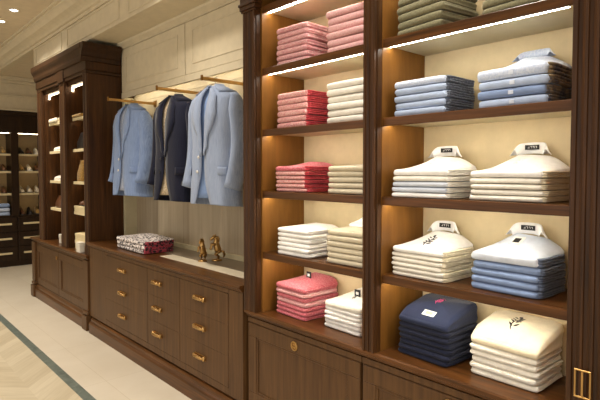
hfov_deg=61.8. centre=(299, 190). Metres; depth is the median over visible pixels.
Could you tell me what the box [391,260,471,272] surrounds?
shirt
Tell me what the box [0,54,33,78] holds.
ceiling
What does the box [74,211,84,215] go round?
shelf
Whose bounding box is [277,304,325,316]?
shirt
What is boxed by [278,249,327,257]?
shirt
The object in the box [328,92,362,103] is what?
shirt
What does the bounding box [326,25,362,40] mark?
shirt
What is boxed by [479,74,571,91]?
shirt
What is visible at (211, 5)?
trim
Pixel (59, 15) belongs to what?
trim
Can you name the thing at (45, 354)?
floor
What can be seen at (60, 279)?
base cabinet
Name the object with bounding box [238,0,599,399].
shelving unit
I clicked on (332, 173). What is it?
shirt
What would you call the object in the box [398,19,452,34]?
shirt
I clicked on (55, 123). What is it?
shelf
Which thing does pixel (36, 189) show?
shoe
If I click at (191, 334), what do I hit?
base cabinet
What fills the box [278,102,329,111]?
shirt
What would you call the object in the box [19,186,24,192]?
shoe
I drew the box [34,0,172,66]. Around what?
wall
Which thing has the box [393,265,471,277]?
shirt
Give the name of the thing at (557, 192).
shirt
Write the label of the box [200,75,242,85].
bar
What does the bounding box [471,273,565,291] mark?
shirt
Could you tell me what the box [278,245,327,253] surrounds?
shirt
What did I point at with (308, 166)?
shirt
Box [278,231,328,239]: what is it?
shirt
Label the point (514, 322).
print
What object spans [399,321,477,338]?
shirt
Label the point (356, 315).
shirt
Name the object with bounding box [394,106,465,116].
shirt
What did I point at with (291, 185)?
shirt
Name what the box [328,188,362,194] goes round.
shirt
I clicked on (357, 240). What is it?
shirt
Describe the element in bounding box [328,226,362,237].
shirt
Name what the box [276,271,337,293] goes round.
shirt
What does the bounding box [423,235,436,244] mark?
print
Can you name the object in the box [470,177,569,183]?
shirt
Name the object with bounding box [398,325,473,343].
shirt
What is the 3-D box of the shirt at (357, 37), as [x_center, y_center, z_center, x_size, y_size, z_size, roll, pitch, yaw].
[0.303,-0.724,2.479,0.264,0.035,0.251,2,3,44]
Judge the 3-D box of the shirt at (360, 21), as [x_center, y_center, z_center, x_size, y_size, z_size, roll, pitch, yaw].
[0.305,-0.794,2.472,0.261,0.034,0.247,2,3,44]
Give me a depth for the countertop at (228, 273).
3.63 m
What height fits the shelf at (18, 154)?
0.032 m
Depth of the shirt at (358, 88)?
2.39 m
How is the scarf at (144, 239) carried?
on the scarf at (141, 247)
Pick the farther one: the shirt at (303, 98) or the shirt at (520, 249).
the shirt at (303, 98)
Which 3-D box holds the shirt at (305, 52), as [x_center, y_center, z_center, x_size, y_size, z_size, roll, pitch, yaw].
[0.034,-0.726,2.768,0.250,0.029,0.248,2,3,44]
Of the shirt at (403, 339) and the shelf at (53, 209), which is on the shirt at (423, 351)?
the shirt at (403, 339)
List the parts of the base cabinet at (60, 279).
corner post, door, door, corner post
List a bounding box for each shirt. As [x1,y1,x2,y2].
[276,162,333,170]
[276,171,330,174]
[276,175,329,178]
[276,183,328,187]
[276,187,329,191]
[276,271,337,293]
[276,287,337,298]
[277,21,327,34]
[277,27,328,39]
[277,39,328,50]
[277,44,327,55]
[277,50,322,61]
[277,56,311,64]
[277,96,328,105]
[277,108,328,117]
[277,114,330,122]
[277,121,325,127]
[277,179,333,183]
[277,291,338,302]
[277,296,334,307]
[277,300,325,311]
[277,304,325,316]
[277,308,326,320]
[278,33,327,44]
[278,90,329,99]
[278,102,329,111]
[278,223,337,234]
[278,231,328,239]
[278,236,327,243]
[278,240,329,248]
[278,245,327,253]
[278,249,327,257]
[325,287,361,313]
[325,305,361,317]
[325,309,361,322]
[325,314,361,327]
[325,318,361,331]
[325,322,361,335]
[326,1,363,19]
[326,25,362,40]
[327,33,362,47]
[327,40,362,52]
[327,77,362,89]
[327,85,362,96]
[327,99,362,110]
[327,114,362,122]
[327,234,361,243]
[327,240,361,249]
[327,246,361,255]
[327,251,361,261]
[327,257,361,267]
[328,9,363,25]
[328,17,363,32]
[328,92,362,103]
[328,107,362,117]
[328,164,362,170]
[328,171,362,176]
[328,182,362,188]
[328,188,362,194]
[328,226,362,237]
[329,177,362,182]
[349,217,362,226]
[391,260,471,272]
[392,186,474,192]
[392,192,475,198]
[392,251,471,262]
[392,255,472,267]
[393,175,474,180]
[393,181,474,186]
[393,221,473,257]
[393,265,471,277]
[393,269,472,282]
[394,90,474,103]
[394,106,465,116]
[394,146,477,175]
[395,75,474,89]
[395,83,474,96]
[396,98,473,110]
[397,0,476,15]
[398,0,477,7]
[398,1,477,22]
[398,10,469,30]
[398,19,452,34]
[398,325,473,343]
[398,347,472,366]
[399,293,477,332]
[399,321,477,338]
[399,331,471,349]
[399,341,470,361]
[400,337,472,355]
[469,194,568,202]
[470,142,569,177]
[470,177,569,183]
[470,342,561,365]
[470,348,560,371]
[470,360,561,385]
[471,183,569,189]
[471,189,569,195]
[471,222,564,267]
[471,266,565,283]
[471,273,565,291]
[471,280,565,298]
[471,310,563,359]
[471,366,561,392]
[472,354,562,378]
[473,259,565,275]
[477,48,571,82]
[478,84,571,100]
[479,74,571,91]
[479,94,570,107]
[482,0,514,9]
[482,0,540,14]
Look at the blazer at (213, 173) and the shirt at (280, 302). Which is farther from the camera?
the blazer at (213, 173)
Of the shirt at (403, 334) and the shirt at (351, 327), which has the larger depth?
the shirt at (351, 327)
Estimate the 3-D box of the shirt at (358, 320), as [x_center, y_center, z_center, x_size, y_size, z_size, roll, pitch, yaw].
[0.293,0.625,2.586,0.245,0.021,0.262,-2,3,-41]
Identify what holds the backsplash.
attached to the wall at (184, 222)
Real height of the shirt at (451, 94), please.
0.030 m
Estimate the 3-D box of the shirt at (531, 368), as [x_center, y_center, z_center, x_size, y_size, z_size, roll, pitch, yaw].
[0.846,0.640,1.972,0.234,0.024,0.276,-2,3,-41]
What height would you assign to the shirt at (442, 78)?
0.049 m
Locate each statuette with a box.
[197,238,206,261]
[209,234,225,260]
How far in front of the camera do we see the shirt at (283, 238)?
2.67 m
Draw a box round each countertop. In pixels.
[30,236,89,260]
[86,239,243,292]
[244,309,565,399]
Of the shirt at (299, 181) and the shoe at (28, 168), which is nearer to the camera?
the shirt at (299, 181)
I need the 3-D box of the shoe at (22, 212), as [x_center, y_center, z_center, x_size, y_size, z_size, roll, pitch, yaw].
[-4.580,0.333,8.249,0.088,0.114,0.276,-2,3,-38]
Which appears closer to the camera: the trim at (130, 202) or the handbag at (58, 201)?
the trim at (130, 202)
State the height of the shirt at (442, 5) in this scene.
0.033 m
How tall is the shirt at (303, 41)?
0.029 m
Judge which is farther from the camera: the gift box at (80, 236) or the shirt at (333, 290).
the gift box at (80, 236)
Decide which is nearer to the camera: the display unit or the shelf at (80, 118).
the shelf at (80, 118)
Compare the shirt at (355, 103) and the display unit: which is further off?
the display unit
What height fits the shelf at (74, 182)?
0.030 m
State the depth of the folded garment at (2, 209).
7.99 m
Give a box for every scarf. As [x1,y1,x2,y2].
[49,118,58,122]
[72,113,82,117]
[117,233,173,245]
[117,240,173,249]
[117,244,173,253]
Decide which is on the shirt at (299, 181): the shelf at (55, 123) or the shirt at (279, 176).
the shirt at (279, 176)
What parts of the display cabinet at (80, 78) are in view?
panel, panel, cornice, panel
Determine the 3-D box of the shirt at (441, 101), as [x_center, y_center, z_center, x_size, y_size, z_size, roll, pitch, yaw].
[0.590,-0.365,2.175,0.250,0.030,0.269,-2,3,-42]
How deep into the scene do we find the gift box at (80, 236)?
5.12 m
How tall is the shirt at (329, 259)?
0.027 m
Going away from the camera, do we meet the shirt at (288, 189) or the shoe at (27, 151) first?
the shirt at (288, 189)
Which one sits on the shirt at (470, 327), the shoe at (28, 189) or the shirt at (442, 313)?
the shirt at (442, 313)
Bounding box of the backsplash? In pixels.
[173,242,243,261]
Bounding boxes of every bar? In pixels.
[107,97,156,106]
[156,85,201,93]
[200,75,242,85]
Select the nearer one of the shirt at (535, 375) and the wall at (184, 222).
the shirt at (535, 375)
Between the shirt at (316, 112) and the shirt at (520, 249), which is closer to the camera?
the shirt at (520, 249)
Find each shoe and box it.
[0,147,6,153]
[0,164,6,170]
[0,186,7,192]
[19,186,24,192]
[20,207,25,214]
[25,148,31,153]
[25,164,31,170]
[26,185,32,192]
[26,207,32,213]
[33,185,38,192]
[34,206,38,213]
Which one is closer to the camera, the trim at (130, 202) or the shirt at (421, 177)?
the shirt at (421, 177)
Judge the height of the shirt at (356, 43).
0.034 m
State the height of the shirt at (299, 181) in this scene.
0.022 m
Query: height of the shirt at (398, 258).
0.020 m
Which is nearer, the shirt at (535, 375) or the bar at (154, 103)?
the shirt at (535, 375)
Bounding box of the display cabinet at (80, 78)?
[31,41,133,255]
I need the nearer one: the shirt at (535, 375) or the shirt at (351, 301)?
the shirt at (535, 375)
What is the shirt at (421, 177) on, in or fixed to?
on the shirt at (397, 183)
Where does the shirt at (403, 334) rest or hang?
on the shirt at (403, 339)
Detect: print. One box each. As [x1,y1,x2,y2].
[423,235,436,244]
[509,317,525,328]
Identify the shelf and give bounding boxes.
[18,154,37,155]
[19,171,37,172]
[19,192,38,194]
[49,121,59,125]
[50,180,60,182]
[51,207,60,211]
[72,116,82,120]
[73,148,83,151]
[73,181,83,184]
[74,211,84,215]
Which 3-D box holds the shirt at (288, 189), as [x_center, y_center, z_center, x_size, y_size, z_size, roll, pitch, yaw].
[0.036,-0.007,2.800,0.254,0.022,0.260,-2,3,-43]
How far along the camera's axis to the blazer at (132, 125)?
4.39 m
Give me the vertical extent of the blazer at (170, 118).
0.853 m
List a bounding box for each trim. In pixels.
[0,0,109,73]
[93,0,209,46]
[116,0,236,49]
[122,98,136,234]
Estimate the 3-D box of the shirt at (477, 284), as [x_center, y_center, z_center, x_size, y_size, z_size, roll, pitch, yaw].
[0.848,0.368,1.945,0.252,0.027,0.281,-2,3,-40]
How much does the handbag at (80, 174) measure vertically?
0.307 m
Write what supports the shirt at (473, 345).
on the shirt at (531, 368)
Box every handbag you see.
[55,195,60,207]
[77,132,83,148]
[77,155,83,180]
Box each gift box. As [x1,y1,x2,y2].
[74,205,84,212]
[75,232,84,241]
[76,241,84,252]
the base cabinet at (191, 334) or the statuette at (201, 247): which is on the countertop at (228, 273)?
the statuette at (201, 247)
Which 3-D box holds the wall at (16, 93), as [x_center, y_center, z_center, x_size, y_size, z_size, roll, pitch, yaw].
[-5.255,-1.520,7.555,3.500,0.530,0.520,-2,3,-42]
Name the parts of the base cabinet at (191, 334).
handle, handle, handle, drawer, drawer, drawer, handle, handle, handle, drawer, drawer, drawer, handle, handle, handle, drawer, drawer, drawer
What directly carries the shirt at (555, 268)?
on the shirt at (478, 270)
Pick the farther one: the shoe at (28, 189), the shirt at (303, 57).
the shoe at (28, 189)
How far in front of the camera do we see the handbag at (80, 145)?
5.16 m
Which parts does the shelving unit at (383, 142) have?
shelf, panel, shelf, shelf, shelf, shelf, underside panel, underside panel, underside panel, panel, panel, shelf, shelf, shelf, shelf, underside panel, underside panel, vent plate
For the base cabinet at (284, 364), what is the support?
on the floor
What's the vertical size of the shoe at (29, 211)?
0.114 m
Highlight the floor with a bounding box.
[0,264,190,399]
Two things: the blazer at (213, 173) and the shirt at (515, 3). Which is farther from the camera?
the blazer at (213, 173)
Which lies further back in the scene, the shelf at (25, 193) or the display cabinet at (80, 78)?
the shelf at (25, 193)
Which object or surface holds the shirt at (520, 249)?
on the shirt at (555, 268)
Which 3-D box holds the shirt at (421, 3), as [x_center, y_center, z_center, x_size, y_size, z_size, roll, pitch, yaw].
[0.585,-0.778,2.152,0.248,0.033,0.256,-1,3,-34]
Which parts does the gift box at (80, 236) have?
lid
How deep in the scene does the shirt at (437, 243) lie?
2.18 m
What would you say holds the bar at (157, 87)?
attached to the wall at (184, 222)
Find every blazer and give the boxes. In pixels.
[108,103,152,196]
[147,94,191,201]
[182,84,242,206]
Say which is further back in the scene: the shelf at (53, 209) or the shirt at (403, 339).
the shelf at (53, 209)
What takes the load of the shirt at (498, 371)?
on the shirt at (537, 388)
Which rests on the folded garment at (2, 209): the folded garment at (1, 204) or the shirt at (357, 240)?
the folded garment at (1, 204)
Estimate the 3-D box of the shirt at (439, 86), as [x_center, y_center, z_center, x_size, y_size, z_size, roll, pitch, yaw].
[0.587,-0.427,2.175,0.255,0.030,0.272,-2,3,-43]
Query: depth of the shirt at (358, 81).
2.40 m
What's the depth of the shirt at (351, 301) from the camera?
2.54 m
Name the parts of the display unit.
drawer, drawer, drawer, drawer, drawer, drawer, handle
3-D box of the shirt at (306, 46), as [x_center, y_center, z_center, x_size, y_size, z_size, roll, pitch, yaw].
[0.034,-0.755,2.766,0.246,0.028,0.250,2,3,44]
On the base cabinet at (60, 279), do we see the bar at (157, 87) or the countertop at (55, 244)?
the countertop at (55, 244)
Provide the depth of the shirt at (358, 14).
2.38 m
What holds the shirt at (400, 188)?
on the shirt at (394, 194)
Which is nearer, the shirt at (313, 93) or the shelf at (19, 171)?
the shirt at (313, 93)
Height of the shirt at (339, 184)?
0.028 m
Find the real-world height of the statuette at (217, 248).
0.198 m
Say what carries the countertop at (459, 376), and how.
on the base cabinet at (381, 381)
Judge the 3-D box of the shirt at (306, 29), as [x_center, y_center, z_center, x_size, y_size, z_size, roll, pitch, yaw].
[0.036,-0.844,2.760,0.247,0.029,0.246,2,3,44]
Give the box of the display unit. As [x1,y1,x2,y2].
[0,110,39,267]
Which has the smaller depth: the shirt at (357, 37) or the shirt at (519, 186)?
the shirt at (519, 186)
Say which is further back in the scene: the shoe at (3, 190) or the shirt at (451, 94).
the shoe at (3, 190)
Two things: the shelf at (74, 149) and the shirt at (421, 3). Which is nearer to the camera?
the shirt at (421, 3)
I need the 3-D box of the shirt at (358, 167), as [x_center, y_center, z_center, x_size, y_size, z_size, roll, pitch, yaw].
[0.309,-0.118,2.513,0.250,0.040,0.255,-2,3,-42]
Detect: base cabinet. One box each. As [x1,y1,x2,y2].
[31,241,91,330]
[89,247,249,399]
[248,316,363,399]
[362,356,484,399]
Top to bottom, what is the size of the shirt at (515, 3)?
0.032 m
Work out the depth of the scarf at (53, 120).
5.65 m
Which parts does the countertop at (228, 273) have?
panel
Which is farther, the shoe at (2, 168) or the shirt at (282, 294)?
the shoe at (2, 168)
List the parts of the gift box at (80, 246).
lid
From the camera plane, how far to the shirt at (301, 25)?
2.66 m
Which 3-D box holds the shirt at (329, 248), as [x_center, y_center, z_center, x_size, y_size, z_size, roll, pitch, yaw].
[0.302,0.289,2.515,0.249,0.028,0.260,-2,3,-43]
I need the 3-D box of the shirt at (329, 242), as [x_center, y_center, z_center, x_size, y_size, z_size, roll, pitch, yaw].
[0.301,0.261,2.511,0.246,0.028,0.262,-2,3,-43]
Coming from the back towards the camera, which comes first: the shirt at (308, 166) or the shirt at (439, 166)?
the shirt at (308, 166)
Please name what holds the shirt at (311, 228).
on the shirt at (287, 234)
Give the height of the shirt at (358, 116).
0.033 m
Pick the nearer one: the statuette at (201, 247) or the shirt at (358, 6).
the shirt at (358, 6)
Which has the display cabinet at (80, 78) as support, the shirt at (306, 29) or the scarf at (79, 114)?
the scarf at (79, 114)
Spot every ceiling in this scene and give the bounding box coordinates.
[0,0,54,43]
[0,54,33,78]
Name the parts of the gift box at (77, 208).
lid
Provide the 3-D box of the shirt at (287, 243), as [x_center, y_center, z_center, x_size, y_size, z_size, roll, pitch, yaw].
[0.047,0.288,2.780,0.251,0.024,0.264,-2,3,-43]
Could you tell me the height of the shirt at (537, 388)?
0.024 m
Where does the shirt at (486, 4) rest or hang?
on the shirt at (515, 3)
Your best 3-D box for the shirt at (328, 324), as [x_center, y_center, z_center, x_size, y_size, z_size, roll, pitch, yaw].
[0.294,0.692,2.590,0.246,0.021,0.261,-2,3,-41]
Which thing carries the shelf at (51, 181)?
attached to the display cabinet at (80, 78)
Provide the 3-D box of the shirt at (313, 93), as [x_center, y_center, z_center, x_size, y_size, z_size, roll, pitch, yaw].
[0.046,-0.522,2.772,0.257,0.040,0.254,-2,3,-43]
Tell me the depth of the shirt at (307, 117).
2.67 m
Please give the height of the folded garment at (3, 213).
0.059 m
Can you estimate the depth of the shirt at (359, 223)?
2.57 m
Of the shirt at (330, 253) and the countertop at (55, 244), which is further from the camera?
the countertop at (55, 244)
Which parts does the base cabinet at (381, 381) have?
door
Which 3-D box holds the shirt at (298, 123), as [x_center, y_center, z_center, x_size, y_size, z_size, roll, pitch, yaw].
[0.042,-0.357,2.778,0.256,0.031,0.252,-2,3,-42]
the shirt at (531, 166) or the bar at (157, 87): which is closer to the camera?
the shirt at (531, 166)
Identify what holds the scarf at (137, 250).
on the countertop at (228, 273)
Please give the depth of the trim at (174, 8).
4.11 m
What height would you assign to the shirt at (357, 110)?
0.033 m
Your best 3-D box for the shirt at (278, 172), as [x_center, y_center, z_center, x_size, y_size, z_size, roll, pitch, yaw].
[0.032,-0.097,2.795,0.256,0.022,0.256,-2,3,-42]
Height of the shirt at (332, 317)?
0.021 m
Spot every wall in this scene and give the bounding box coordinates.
[0,75,36,112]
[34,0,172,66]
[134,68,243,255]
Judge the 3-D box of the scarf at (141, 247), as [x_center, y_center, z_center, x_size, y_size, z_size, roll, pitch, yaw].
[-1.328,0.451,4.299,0.291,0.032,0.569,-2,3,-42]
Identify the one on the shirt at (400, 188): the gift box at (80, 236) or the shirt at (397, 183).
the shirt at (397, 183)
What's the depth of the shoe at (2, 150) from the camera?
7.97 m
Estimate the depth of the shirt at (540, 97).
1.79 m
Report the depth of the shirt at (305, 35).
2.66 m
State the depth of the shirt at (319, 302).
2.73 m
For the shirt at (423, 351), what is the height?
0.022 m
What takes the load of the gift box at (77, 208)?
on the display cabinet at (80, 78)
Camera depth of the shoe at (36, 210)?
8.38 m
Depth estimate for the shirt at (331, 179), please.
2.43 m
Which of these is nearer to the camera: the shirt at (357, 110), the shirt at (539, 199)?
the shirt at (539, 199)
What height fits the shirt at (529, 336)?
0.098 m
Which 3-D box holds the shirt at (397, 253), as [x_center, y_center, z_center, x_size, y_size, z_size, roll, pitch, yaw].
[0.591,0.279,2.210,0.261,0.020,0.280,-2,3,-40]
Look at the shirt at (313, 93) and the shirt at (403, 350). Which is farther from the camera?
the shirt at (313, 93)
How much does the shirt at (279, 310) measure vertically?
0.023 m
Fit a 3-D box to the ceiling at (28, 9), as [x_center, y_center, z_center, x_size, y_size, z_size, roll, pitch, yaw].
[-3.404,-1.742,1.364,6.900,0.100,12.700,-2,3,-42]
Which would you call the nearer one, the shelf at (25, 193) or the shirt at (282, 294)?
the shirt at (282, 294)
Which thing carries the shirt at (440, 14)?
on the shirt at (437, 22)
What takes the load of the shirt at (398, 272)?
on the shelving unit at (383, 142)
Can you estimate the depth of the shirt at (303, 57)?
2.67 m
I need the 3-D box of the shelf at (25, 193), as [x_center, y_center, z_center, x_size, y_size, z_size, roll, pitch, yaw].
[-4.506,0.049,8.325,0.363,0.032,0.299,-2,3,-42]
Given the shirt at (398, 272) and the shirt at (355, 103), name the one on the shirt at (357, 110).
the shirt at (355, 103)
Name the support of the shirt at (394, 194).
on the shelving unit at (383, 142)
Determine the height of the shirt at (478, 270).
0.027 m
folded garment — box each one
[0,203,9,206]
[0,207,9,211]
[0,211,9,215]
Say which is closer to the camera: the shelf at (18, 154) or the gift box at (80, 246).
the gift box at (80, 246)
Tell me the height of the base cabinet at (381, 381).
0.674 m
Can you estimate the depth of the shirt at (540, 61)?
1.83 m
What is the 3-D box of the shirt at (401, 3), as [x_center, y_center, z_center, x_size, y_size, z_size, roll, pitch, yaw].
[0.588,-0.816,2.147,0.252,0.042,0.252,-1,3,-35]
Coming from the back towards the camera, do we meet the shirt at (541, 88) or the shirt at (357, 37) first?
the shirt at (357, 37)

